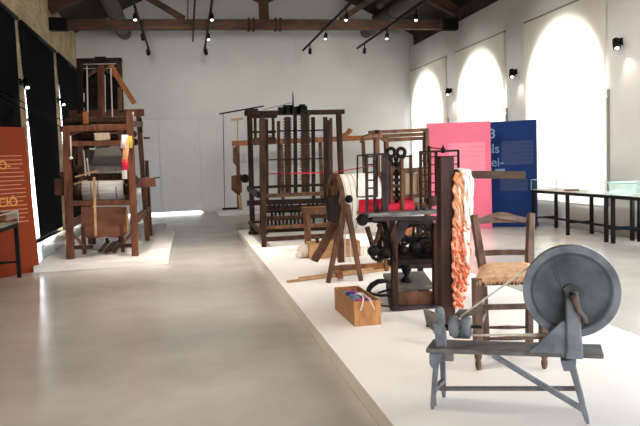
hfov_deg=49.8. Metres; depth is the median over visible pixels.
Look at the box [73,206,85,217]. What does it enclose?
roller blind
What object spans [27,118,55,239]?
window
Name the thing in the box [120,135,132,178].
yarn skein
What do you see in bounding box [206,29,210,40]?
track spotlight
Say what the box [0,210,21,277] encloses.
display case
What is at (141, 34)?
track spotlight
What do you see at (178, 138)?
door
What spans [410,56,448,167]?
roller blind
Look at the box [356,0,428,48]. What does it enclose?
track
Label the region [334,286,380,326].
wooden box
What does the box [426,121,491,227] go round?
panel
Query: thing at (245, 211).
plinth
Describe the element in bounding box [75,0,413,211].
wall
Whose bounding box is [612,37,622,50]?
wall spotlight
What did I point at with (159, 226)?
plinth
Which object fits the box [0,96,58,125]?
rope
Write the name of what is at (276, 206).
loom
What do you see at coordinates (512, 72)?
wall spotlight
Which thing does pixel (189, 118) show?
trim
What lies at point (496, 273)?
wooden chair
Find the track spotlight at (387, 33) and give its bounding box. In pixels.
[385,28,388,39]
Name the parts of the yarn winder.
leg, rail, post, cross rail, knob, leg, rail, leg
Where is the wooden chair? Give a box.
[470,212,549,369]
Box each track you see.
[131,0,150,52]
[204,0,212,48]
[302,0,354,50]
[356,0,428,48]
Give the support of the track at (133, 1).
hanging from the roof truss
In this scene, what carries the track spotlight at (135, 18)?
hanging from the track at (133, 1)
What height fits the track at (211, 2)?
2.467 m
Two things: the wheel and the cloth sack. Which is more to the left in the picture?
the cloth sack
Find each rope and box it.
[0,91,67,122]
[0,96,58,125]
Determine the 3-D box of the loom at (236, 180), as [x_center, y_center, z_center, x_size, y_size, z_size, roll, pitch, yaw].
[-0.694,-1.766,20.864,4.657,3.127,0.572,-3,4,-14]
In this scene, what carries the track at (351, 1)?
hanging from the roof truss
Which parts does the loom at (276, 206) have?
post, rail, rail, head post, post, head rail, head rail, head rail, head post, cross rail, cross rail, cross rail, cross rail, cross rail, cross rail, iron rod, cross rail, cross rail, iron rod, post, post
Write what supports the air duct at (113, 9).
attached to the roof truss
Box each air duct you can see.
[100,0,130,39]
[360,0,420,37]
[376,0,391,8]
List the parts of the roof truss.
king post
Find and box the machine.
[356,145,459,311]
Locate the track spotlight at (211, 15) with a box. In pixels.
[209,7,213,20]
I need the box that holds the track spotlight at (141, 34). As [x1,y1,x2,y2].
[140,29,144,40]
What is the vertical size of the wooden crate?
0.220 m
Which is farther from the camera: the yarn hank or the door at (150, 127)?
the door at (150, 127)
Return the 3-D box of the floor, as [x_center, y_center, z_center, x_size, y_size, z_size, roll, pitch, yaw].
[0.440,0.752,9.133,11.060,0.001,25.630,-3,4,-11]
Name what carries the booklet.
on the display case at (556, 193)
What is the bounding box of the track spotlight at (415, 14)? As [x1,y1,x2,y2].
[414,8,417,21]
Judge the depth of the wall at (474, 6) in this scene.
18.27 m
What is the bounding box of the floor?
[0,212,639,425]
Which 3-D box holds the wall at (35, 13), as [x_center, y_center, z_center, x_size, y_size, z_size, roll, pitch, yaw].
[-4.779,-1.851,7.950,0.160,5.750,25.630,-3,4,-11]
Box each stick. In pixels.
[286,268,390,282]
[298,268,373,278]
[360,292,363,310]
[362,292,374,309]
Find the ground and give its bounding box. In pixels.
[31,185,200,235]
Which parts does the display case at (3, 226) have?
glass, leg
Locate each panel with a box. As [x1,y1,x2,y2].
[0,127,38,277]
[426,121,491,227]
[490,120,538,226]
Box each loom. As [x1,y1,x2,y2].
[54,56,159,258]
[219,102,372,209]
[244,93,372,246]
[360,128,430,262]
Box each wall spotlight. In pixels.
[19,78,30,89]
[57,97,65,105]
[445,88,451,95]
[509,69,516,78]
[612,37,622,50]
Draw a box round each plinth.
[33,230,173,272]
[129,223,165,231]
[217,207,289,215]
[238,229,639,425]
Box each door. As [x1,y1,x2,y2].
[121,120,161,213]
[158,119,202,212]
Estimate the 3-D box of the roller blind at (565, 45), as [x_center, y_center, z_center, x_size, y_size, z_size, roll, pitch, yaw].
[4.701,-2.074,13.370,0.052,3.792,3.000,-3,4,-11]
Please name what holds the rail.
attached to the roof truss
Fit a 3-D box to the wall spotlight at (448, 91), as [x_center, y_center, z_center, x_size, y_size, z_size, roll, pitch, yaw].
[3.510,-3.306,18.874,0.156,0.228,0.299,1,5,34]
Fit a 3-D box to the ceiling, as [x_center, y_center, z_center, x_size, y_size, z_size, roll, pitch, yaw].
[0.178,-5.820,8.737,11.260,2.719,26.030,-3,4,-11]
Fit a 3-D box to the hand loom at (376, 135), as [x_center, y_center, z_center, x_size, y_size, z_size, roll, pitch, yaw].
[0.993,-0.230,9.028,1.067,1.710,0.635,-3,4,-11]
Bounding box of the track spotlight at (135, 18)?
[133,7,137,20]
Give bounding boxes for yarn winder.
[311,171,390,282]
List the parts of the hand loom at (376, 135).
curved arm, post, rail, post, post, post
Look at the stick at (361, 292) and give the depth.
5.54 m
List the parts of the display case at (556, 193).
leg, leg, leg, glass, leg, leg, leg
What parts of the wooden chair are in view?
leg, post, rush seat, post, leg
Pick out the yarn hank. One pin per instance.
(461, 268)
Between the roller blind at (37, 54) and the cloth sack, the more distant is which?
the roller blind at (37, 54)
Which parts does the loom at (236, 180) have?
foot rail, plate, plate, post, round knob, post, post, post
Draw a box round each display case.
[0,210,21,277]
[531,178,635,241]
[609,181,639,243]
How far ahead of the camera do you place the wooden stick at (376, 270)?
7.93 m
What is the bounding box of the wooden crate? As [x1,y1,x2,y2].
[306,239,359,258]
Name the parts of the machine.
ball knob, wire frame, lever, ladder frame, lever, lever, lever, ladder frame, lever, rail, lever, leg, table rail, rail, rail, rail, arched plate, arched plate, leg, ladder frame, lever, leg, rail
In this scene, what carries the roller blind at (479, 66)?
attached to the wall at (622, 16)
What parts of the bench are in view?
leg, leg, seat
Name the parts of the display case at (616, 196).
leg, glass, leg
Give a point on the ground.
(32, 186)
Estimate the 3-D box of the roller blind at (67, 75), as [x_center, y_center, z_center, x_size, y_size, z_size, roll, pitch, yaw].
[-6.621,-3.119,18.092,0.080,1.774,3.074,-3,4,-11]
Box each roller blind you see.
[0,1,20,126]
[18,19,62,237]
[56,52,78,125]
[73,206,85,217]
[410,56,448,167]
[455,31,507,121]
[523,0,609,207]
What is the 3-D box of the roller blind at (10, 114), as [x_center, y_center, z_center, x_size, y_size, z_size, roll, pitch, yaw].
[-5.240,-1.433,11.253,0.080,4.254,3.620,-3,4,-11]
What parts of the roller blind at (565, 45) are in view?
guide rail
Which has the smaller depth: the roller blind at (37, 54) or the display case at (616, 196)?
the display case at (616, 196)
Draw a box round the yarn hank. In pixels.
[451,168,473,308]
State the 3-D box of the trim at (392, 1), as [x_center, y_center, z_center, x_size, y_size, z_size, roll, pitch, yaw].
[4.157,-5.340,9.435,0.140,0.160,25.630,-3,4,-11]
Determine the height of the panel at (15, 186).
2.105 m
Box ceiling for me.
[47,0,472,34]
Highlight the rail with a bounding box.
[192,0,195,41]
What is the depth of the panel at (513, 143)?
13.66 m
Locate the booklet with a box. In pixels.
[564,189,578,190]
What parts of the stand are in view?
post, arm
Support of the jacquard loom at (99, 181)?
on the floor
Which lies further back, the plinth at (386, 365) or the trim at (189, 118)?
the trim at (189, 118)
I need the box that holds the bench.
[301,206,334,243]
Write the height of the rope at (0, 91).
0.609 m
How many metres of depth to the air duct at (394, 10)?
18.34 m
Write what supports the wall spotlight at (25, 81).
attached to the wall at (35, 13)
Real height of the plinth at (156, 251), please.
0.090 m
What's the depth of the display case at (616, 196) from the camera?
10.73 m
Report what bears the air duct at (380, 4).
attached to the roof truss
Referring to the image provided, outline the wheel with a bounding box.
[423,244,621,423]
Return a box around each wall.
[0,0,76,242]
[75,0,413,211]
[409,0,639,237]
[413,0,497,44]
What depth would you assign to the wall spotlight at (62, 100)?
16.86 m
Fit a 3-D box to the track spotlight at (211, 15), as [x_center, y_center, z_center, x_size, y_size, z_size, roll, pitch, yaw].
[-2.256,-4.140,14.354,0.100,0.299,0.144,-3,4,-11]
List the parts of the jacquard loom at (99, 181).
arm, arm, post, pale cord, post, rail, head post, post, foot rail, foot post, lease rod, post, post, handle rod, lift rod, cross rail, cross rail, cross rail, heddle frame, heddle frame, post, heddle frame, heddle frame, beater sill, lift rod, harness cord, lift rod, head post, post, foot post, foot rail, post, rail, hanging post, post, rail, arm, post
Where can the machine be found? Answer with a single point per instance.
(421, 252)
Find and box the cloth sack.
[295,244,307,257]
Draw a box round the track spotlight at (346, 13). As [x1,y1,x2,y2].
[344,8,347,21]
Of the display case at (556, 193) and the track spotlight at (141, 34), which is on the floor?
the display case at (556, 193)
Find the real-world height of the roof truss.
3.101 m
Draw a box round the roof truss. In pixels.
[47,0,460,31]
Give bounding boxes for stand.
[429,157,525,330]
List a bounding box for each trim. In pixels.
[148,118,202,212]
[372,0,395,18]
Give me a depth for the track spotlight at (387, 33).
17.37 m
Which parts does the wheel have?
leg, post knob, head post, leg, drive cord, drive cord, leg, crank handle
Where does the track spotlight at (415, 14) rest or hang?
hanging from the track at (424, 1)
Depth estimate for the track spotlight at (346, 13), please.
14.87 m
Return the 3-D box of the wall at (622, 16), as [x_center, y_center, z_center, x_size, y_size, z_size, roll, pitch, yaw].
[5.460,-1.992,9.914,0.160,4.980,25.630,-3,4,-11]

